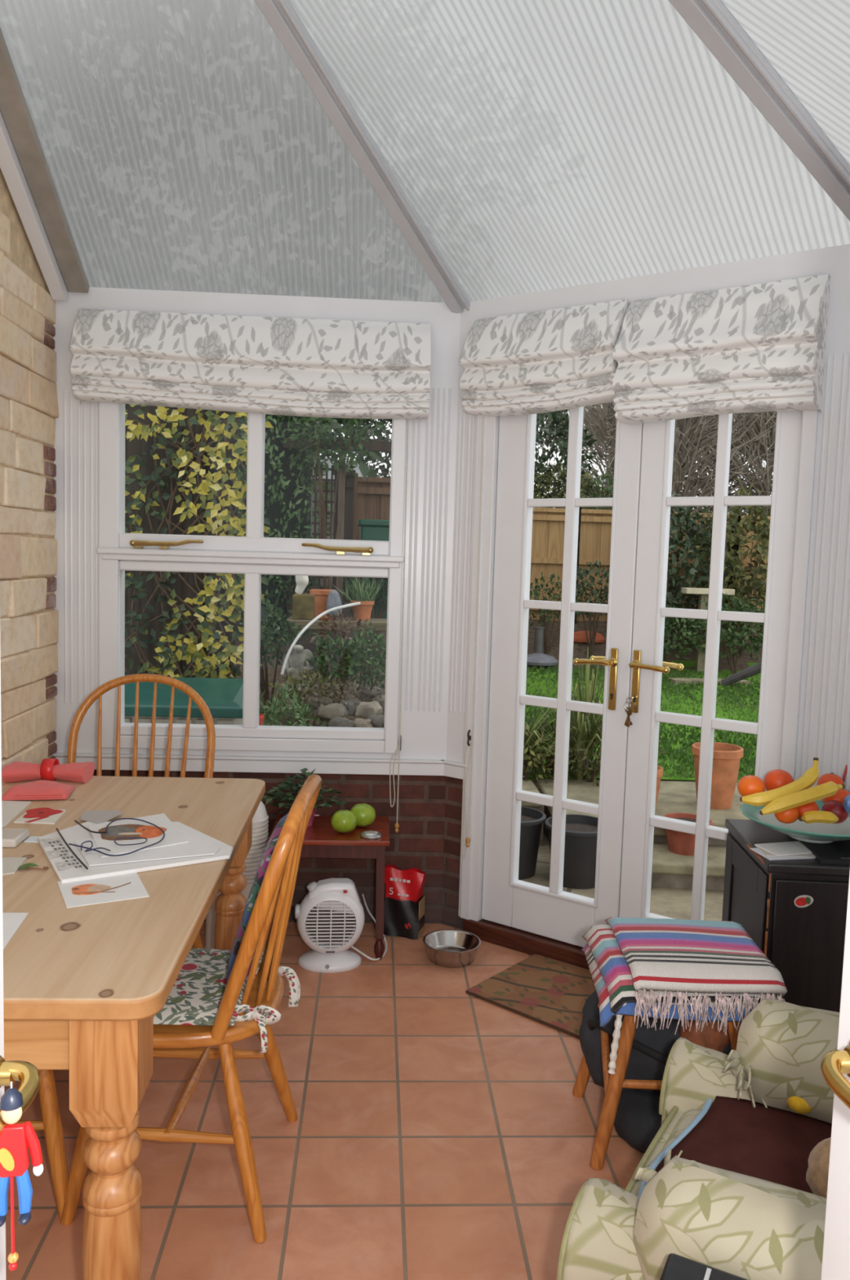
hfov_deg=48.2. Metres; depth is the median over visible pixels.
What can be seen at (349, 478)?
fence panel
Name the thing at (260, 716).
plant pot
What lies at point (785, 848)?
letter
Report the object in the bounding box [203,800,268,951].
heater
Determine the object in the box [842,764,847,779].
pen
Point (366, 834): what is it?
lid
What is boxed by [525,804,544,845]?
wall
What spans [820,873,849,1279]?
door
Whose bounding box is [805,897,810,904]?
print
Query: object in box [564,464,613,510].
shrub
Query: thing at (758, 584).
shrub
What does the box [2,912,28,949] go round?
paper sheet
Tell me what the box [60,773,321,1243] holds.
chair
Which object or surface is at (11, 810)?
picture card
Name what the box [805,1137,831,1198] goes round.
fluffy cushion
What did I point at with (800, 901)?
print
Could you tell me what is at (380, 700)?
rockery stone
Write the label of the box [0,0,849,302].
ceiling
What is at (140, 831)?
print
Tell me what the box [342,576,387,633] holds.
shrub
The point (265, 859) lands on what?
cloth bag
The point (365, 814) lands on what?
apple
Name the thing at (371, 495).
fence panel
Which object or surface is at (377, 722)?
rockery stone
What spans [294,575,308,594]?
bird
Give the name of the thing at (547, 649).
shrub
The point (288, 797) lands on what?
potted cyclamen
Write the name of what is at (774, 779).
orange
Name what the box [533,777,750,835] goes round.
terrace
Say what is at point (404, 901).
bag
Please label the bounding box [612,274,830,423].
blind
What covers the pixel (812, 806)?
orange
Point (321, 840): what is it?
side table
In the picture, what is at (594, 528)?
fence panel
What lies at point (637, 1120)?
bag
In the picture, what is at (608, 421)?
bare tree
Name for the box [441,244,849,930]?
wall
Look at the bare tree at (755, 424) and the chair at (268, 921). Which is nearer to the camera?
the chair at (268, 921)
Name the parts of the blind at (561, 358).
pull cord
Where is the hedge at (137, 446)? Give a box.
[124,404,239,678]
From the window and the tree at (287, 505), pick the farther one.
the tree at (287, 505)
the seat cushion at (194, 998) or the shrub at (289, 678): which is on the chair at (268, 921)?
the seat cushion at (194, 998)
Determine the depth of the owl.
7.14 m
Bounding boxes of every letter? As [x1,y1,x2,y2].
[750,848,815,860]
[754,840,812,855]
[754,844,815,857]
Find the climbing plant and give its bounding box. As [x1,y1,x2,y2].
[281,416,382,589]
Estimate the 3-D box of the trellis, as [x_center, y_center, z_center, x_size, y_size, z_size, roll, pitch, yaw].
[-0.771,-0.803,7.529,0.250,1.350,0.060,1,5,-3]
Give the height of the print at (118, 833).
0.001 m
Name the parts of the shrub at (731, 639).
stem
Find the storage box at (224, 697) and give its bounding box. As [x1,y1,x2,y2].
[124,676,243,724]
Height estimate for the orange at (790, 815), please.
0.060 m
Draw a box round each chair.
[13,1069,68,1219]
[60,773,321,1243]
[66,673,215,948]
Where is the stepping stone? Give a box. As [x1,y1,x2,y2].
[667,677,750,684]
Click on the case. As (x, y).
(677, 1267)
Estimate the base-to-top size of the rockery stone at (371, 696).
0.079 m
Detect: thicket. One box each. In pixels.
[535,401,706,474]
[535,405,764,471]
[588,412,764,461]
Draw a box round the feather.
[17,862,48,870]
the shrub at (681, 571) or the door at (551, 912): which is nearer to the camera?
the door at (551, 912)
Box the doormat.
[465,953,595,1039]
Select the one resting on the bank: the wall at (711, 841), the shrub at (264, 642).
the shrub at (264, 642)
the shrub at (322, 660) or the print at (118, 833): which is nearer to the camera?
the print at (118, 833)
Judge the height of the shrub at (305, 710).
0.748 m
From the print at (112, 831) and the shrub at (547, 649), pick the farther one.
the shrub at (547, 649)
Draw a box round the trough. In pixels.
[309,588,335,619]
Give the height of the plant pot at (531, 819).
0.300 m
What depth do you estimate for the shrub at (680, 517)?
9.95 m
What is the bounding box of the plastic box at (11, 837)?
[1,827,41,847]
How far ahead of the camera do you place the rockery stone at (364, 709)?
5.53 m
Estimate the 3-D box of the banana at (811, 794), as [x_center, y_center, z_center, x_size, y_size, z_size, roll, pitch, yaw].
[1.063,0.443,2.646,0.262,0.092,0.052,0,5,-14]
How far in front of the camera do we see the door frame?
3.66 m
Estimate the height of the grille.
0.180 m
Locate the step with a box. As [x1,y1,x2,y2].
[650,842,725,890]
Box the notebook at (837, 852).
[792,838,849,865]
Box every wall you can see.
[0,168,58,771]
[53,287,460,924]
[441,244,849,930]
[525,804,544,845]
[542,804,726,845]
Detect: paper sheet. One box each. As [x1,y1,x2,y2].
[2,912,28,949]
[74,827,219,866]
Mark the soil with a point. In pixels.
(535, 783)
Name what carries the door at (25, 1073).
on the floor
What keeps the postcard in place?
on the dining table at (85, 987)
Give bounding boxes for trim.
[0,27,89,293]
[0,110,67,300]
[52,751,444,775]
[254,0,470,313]
[440,759,466,779]
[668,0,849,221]
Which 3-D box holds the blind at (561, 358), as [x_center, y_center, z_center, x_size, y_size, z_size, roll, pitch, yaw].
[0.389,-0.151,3.497,0.616,2.097,0.137,5,6,35]
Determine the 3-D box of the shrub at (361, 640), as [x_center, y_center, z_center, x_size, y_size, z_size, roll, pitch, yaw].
[-0.365,0.262,6.341,0.377,0.803,0.366,5,6,35]
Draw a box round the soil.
[527,777,540,792]
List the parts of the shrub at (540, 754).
stem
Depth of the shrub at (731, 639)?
9.56 m
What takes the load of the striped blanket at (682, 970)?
on the stool
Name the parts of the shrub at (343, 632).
stem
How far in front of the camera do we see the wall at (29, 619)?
3.34 m
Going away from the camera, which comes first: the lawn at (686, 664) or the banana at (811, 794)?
the banana at (811, 794)
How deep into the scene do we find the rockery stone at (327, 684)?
6.09 m
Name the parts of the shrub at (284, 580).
stem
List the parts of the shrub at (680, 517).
stem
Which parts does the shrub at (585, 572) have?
stem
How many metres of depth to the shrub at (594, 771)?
5.58 m
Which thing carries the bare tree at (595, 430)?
on the far border
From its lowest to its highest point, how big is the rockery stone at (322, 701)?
0.085 m
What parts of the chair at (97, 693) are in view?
leg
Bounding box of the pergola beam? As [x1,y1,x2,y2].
[283,437,391,452]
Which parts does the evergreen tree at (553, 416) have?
stem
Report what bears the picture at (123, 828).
on the paper sheet at (195, 846)
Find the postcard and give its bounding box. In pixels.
[57,872,149,907]
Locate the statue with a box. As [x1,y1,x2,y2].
[280,644,317,695]
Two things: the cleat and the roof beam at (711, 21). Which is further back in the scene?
the cleat
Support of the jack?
hanging from the door at (25, 1073)
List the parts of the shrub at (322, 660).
stem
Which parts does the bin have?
lid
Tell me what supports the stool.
on the floor
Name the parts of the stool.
leg, leg, leg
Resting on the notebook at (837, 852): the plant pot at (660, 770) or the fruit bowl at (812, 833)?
the fruit bowl at (812, 833)
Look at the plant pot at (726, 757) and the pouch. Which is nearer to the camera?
the pouch
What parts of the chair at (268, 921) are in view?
leg, seat, leg, leg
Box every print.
[22,807,63,817]
[25,816,49,822]
[71,884,99,895]
[75,882,130,893]
[87,884,111,892]
[97,823,166,840]
[103,826,135,836]
[117,832,142,835]
[134,825,165,838]
[795,897,806,906]
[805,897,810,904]
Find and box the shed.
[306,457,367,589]
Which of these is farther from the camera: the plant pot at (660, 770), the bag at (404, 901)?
the plant pot at (660, 770)
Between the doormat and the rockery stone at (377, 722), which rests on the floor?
the doormat
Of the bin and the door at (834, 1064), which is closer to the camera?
the door at (834, 1064)
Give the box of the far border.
[527,618,762,671]
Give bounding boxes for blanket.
[581,916,786,1074]
[637,1095,831,1198]
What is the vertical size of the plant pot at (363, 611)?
0.370 m
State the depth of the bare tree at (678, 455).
12.82 m
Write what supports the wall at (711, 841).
on the patio
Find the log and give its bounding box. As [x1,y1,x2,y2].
[720,661,761,686]
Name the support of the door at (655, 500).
in the wall at (824, 721)
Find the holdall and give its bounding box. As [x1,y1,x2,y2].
[579,989,731,1096]
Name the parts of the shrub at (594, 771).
stem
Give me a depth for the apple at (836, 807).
2.69 m
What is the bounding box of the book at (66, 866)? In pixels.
[37,822,233,883]
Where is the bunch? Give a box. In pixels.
[623,697,634,727]
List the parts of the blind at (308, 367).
pull cord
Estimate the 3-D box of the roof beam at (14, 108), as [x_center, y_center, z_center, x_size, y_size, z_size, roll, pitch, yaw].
[-1.229,-1.884,2.385,0.075,1.357,2.316,1,5,-3]
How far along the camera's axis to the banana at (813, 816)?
2.61 m
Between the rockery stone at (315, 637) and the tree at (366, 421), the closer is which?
the rockery stone at (315, 637)
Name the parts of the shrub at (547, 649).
stem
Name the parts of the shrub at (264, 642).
stem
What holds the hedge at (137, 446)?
on the patio
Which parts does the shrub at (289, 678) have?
stem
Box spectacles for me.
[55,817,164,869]
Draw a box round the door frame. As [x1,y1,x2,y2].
[457,409,818,921]
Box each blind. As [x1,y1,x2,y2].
[69,308,431,832]
[458,298,630,859]
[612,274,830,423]
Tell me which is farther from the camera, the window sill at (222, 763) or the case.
the window sill at (222, 763)
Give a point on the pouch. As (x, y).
(709, 1037)
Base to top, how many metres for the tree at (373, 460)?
3.893 m
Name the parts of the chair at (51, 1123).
leg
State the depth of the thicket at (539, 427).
15.65 m
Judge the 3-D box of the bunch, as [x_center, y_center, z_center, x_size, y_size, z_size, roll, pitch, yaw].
[0.723,0.252,3.336,0.035,0.106,0.044,5,6,35]
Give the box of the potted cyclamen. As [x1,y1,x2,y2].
[262,768,346,826]
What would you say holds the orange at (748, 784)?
in the fruit bowl at (812, 833)
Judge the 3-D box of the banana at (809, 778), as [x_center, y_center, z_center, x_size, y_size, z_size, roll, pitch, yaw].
[1.018,0.404,2.695,0.239,0.133,0.057,1,5,-11]
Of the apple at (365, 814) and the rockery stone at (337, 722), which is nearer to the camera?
the apple at (365, 814)
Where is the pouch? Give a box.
[680,1020,728,1053]
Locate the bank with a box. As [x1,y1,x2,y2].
[235,589,386,728]
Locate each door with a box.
[0,664,40,1279]
[481,406,643,947]
[618,410,802,919]
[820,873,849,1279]
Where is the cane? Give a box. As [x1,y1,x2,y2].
[280,601,360,675]
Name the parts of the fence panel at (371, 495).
post, rail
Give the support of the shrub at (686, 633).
on the lawn at (686, 664)
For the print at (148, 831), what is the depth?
2.43 m
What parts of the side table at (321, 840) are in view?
leg, leg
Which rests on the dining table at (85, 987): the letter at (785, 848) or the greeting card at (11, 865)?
the greeting card at (11, 865)
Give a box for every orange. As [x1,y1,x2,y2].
[737,774,764,796]
[763,768,793,791]
[774,807,799,823]
[796,801,818,822]
[817,773,844,785]
[822,788,849,804]
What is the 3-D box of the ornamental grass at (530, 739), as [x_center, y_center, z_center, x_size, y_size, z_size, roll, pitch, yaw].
[0.541,0.608,5.687,0.808,0.438,0.731,1,5,-3]
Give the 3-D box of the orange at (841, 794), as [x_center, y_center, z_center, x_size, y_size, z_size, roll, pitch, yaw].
[1.196,0.464,2.755,0.080,0.072,0.080,-2,6,-39]
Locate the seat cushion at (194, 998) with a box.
[153,947,300,1053]
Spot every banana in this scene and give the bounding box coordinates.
[739,757,818,806]
[759,781,844,814]
[799,810,839,823]
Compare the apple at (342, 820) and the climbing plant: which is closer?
the apple at (342, 820)
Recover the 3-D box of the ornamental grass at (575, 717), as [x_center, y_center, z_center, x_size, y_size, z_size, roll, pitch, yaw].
[0.934,0.584,5.731,0.675,0.500,0.701,1,5,-3]
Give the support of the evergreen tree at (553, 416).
on the far border
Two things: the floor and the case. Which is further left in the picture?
the floor
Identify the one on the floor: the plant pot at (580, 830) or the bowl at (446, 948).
the bowl at (446, 948)
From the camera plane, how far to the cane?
6.46 m
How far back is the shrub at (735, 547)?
10.75 m
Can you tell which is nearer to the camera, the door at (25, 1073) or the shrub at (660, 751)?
the door at (25, 1073)
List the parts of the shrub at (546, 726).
stem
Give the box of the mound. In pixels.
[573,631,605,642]
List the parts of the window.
handle, frame, frame, handle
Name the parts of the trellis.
post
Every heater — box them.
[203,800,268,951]
[294,877,386,973]
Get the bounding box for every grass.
[522,707,578,776]
[529,694,603,780]
[570,647,604,757]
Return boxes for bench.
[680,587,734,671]
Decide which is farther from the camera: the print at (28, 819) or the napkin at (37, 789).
the napkin at (37, 789)
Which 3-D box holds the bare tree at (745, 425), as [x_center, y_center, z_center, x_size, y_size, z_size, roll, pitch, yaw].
[5.773,-2.595,13.994,3.218,5.096,2.867,4,5,21]
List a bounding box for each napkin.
[1,758,94,782]
[1,780,75,800]
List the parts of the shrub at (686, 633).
stem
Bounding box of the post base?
[526,626,558,666]
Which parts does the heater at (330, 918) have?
carry handle, cord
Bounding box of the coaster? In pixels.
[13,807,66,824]
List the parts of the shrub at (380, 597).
stem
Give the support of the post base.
on the far border
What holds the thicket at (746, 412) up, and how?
on the far border
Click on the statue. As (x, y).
(295, 663)
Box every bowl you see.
[422,928,480,967]
[739,800,849,844]
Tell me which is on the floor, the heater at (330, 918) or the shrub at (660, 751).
the heater at (330, 918)
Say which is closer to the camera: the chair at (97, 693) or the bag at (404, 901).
the chair at (97, 693)
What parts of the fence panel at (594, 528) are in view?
post, rail, rail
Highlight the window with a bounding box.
[97,401,406,753]
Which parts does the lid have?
lid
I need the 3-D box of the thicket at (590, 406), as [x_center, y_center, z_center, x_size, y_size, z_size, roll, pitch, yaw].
[4.308,-3.091,16.467,5.282,5.361,2.940,1,5,-3]
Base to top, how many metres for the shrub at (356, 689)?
0.685 m
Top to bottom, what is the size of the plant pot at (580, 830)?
0.290 m
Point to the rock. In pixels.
(359, 722)
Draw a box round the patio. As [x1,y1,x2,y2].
[518,832,723,920]
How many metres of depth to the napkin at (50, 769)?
2.98 m
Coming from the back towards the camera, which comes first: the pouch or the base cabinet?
the base cabinet
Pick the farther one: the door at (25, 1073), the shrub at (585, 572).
the shrub at (585, 572)
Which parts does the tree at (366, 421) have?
stem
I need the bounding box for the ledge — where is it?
[284,616,386,631]
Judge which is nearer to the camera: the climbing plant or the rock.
the rock
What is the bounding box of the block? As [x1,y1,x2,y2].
[292,592,315,619]
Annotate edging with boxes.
[520,780,542,807]
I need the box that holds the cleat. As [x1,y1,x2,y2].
[466,729,471,746]
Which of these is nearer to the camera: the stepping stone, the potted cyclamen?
the potted cyclamen
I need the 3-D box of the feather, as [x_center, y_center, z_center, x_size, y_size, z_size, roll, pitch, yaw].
[-0.901,0.522,2.183,0.072,0.007,0.035,1,5,-3]
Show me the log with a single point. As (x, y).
(755, 669)
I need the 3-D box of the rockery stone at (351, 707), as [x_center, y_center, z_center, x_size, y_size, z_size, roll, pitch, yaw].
[-0.434,0.406,5.689,0.133,0.093,0.157,-1,6,-30]
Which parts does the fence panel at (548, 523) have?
rail, rail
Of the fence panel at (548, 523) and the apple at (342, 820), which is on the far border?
the fence panel at (548, 523)
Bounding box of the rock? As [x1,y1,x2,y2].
[353,717,373,727]
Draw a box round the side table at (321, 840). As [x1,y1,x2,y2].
[267,814,389,959]
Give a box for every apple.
[330,809,356,832]
[350,803,375,826]
[821,800,848,823]
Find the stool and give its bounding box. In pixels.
[572,1001,741,1170]
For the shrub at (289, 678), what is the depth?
5.95 m
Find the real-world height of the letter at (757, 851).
0.003 m
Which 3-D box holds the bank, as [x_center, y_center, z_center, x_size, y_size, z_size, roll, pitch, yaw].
[-2.618,0.129,9.177,5.750,1.401,8.000,1,5,-3]
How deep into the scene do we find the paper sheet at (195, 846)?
2.28 m
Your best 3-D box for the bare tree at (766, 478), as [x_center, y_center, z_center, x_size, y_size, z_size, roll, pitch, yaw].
[4.870,-2.498,13.309,3.462,4.974,2.702,1,5,-7]
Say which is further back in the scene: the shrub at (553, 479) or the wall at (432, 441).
the shrub at (553, 479)
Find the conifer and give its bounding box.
[311,417,391,480]
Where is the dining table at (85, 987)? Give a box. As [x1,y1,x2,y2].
[1,775,265,1279]
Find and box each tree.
[236,413,335,642]
[311,417,391,586]
[314,418,391,477]
[355,418,391,477]
[533,408,597,508]
[539,401,717,509]
[543,401,736,509]
[585,411,776,513]
[678,411,777,515]
[679,412,773,513]
[708,425,772,511]
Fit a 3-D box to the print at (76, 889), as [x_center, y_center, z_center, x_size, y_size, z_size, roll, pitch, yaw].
[-0.728,0.540,2.057,0.078,0.001,0.069,1,5,-3]
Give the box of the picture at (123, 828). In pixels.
[88,813,188,857]
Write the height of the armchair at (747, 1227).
0.910 m
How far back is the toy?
1.92 m
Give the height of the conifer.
7.153 m
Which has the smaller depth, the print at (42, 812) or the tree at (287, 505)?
the print at (42, 812)
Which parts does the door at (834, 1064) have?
handle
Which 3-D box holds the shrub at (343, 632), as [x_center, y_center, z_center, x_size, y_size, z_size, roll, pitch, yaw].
[-0.579,0.119,6.771,0.463,0.679,0.339,1,5,-3]
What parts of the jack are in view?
leg, leg, arm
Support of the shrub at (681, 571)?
on the far border
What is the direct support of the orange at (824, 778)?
in the fruit bowl at (812, 833)
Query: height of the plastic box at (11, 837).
0.022 m
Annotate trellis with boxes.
[311,452,345,617]
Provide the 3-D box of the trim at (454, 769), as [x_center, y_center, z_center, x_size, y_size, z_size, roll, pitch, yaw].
[0.129,0.518,3.807,0.126,0.062,0.062,5,6,35]
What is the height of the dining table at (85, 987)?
0.760 m
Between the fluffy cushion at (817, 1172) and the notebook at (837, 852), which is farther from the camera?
the notebook at (837, 852)
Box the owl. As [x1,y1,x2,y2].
[325,590,342,617]
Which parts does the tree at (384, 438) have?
stem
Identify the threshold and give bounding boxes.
[462,919,589,969]
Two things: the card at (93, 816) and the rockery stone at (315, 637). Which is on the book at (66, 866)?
the card at (93, 816)
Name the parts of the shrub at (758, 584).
stem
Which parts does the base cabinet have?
frame, door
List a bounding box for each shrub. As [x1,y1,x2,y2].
[242,593,302,717]
[258,680,328,726]
[266,669,351,726]
[272,574,321,635]
[300,676,385,718]
[305,630,364,703]
[311,609,376,700]
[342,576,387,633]
[342,619,386,702]
[522,713,568,782]
[528,571,589,653]
[528,720,599,779]
[533,461,611,509]
[546,712,602,786]
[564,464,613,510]
[575,560,609,657]
[657,739,668,764]
[662,604,706,673]
[663,492,739,651]
[681,478,770,657]
[695,591,764,674]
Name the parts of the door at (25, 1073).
handle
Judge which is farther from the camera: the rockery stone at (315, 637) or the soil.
the rockery stone at (315, 637)
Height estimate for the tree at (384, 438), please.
3.454 m
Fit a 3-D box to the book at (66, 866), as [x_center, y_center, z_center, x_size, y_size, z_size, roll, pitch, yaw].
[-0.738,0.508,2.384,0.418,0.011,0.441,-1,6,-32]
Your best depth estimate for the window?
3.71 m
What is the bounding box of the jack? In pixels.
[0,1081,43,1271]
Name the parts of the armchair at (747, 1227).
arm, arm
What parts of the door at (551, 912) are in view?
handle, handle, handle plate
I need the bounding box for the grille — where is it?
[305,900,355,949]
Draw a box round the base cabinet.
[721,818,849,1012]
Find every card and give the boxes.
[1,800,31,826]
[2,857,26,875]
[80,809,122,823]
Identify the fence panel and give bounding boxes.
[332,470,355,602]
[351,472,390,599]
[528,507,564,621]
[573,506,612,623]
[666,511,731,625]
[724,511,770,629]
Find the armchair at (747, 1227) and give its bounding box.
[556,998,839,1279]
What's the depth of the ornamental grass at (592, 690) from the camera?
5.78 m
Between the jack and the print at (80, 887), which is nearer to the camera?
the jack
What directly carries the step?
on the patio
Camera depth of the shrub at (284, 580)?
7.70 m
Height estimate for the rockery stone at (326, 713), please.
0.122 m
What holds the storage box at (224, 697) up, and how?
on the patio
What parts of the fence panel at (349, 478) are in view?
rail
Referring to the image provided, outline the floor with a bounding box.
[4,921,644,1279]
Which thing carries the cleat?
attached to the wall at (824, 721)
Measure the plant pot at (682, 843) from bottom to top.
0.160 m
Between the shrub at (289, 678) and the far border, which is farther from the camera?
the far border
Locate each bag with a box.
[226,813,288,982]
[383,864,425,939]
[613,1089,662,1153]
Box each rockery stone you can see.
[306,696,333,709]
[310,635,327,645]
[315,702,348,722]
[325,682,339,694]
[328,715,355,727]
[339,698,360,715]
[354,701,382,719]
[364,686,382,698]
[367,715,384,728]
[372,694,384,711]
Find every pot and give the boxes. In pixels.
[258,713,263,725]
[307,808,315,826]
[334,577,383,620]
[518,806,546,879]
[544,813,597,888]
[654,765,662,808]
[662,813,712,855]
[691,742,743,809]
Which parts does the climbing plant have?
stem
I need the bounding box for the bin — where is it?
[357,519,389,618]
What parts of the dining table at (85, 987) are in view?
leg, leg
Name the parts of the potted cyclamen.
stem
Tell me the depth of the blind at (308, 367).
3.55 m
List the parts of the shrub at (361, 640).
stem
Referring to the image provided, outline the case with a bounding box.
[659,1253,747,1279]
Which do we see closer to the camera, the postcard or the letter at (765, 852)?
the postcard
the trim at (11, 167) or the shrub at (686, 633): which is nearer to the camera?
the trim at (11, 167)
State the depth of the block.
7.13 m
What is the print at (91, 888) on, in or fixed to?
on the postcard
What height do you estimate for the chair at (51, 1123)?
0.974 m
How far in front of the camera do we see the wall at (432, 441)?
3.74 m
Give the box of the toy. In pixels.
[786,1096,811,1114]
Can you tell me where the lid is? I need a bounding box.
[360,831,382,839]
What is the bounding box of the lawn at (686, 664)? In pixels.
[524,660,760,782]
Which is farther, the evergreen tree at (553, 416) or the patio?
the evergreen tree at (553, 416)
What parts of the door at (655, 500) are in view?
handle plate, handle, handle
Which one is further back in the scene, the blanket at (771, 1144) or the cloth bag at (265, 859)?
the cloth bag at (265, 859)
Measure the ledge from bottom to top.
0.070 m
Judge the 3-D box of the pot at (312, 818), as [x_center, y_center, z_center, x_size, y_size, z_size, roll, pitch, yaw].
[-0.466,0.682,3.655,0.096,0.060,0.096,1,5,-3]
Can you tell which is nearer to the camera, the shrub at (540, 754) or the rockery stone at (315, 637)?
the shrub at (540, 754)

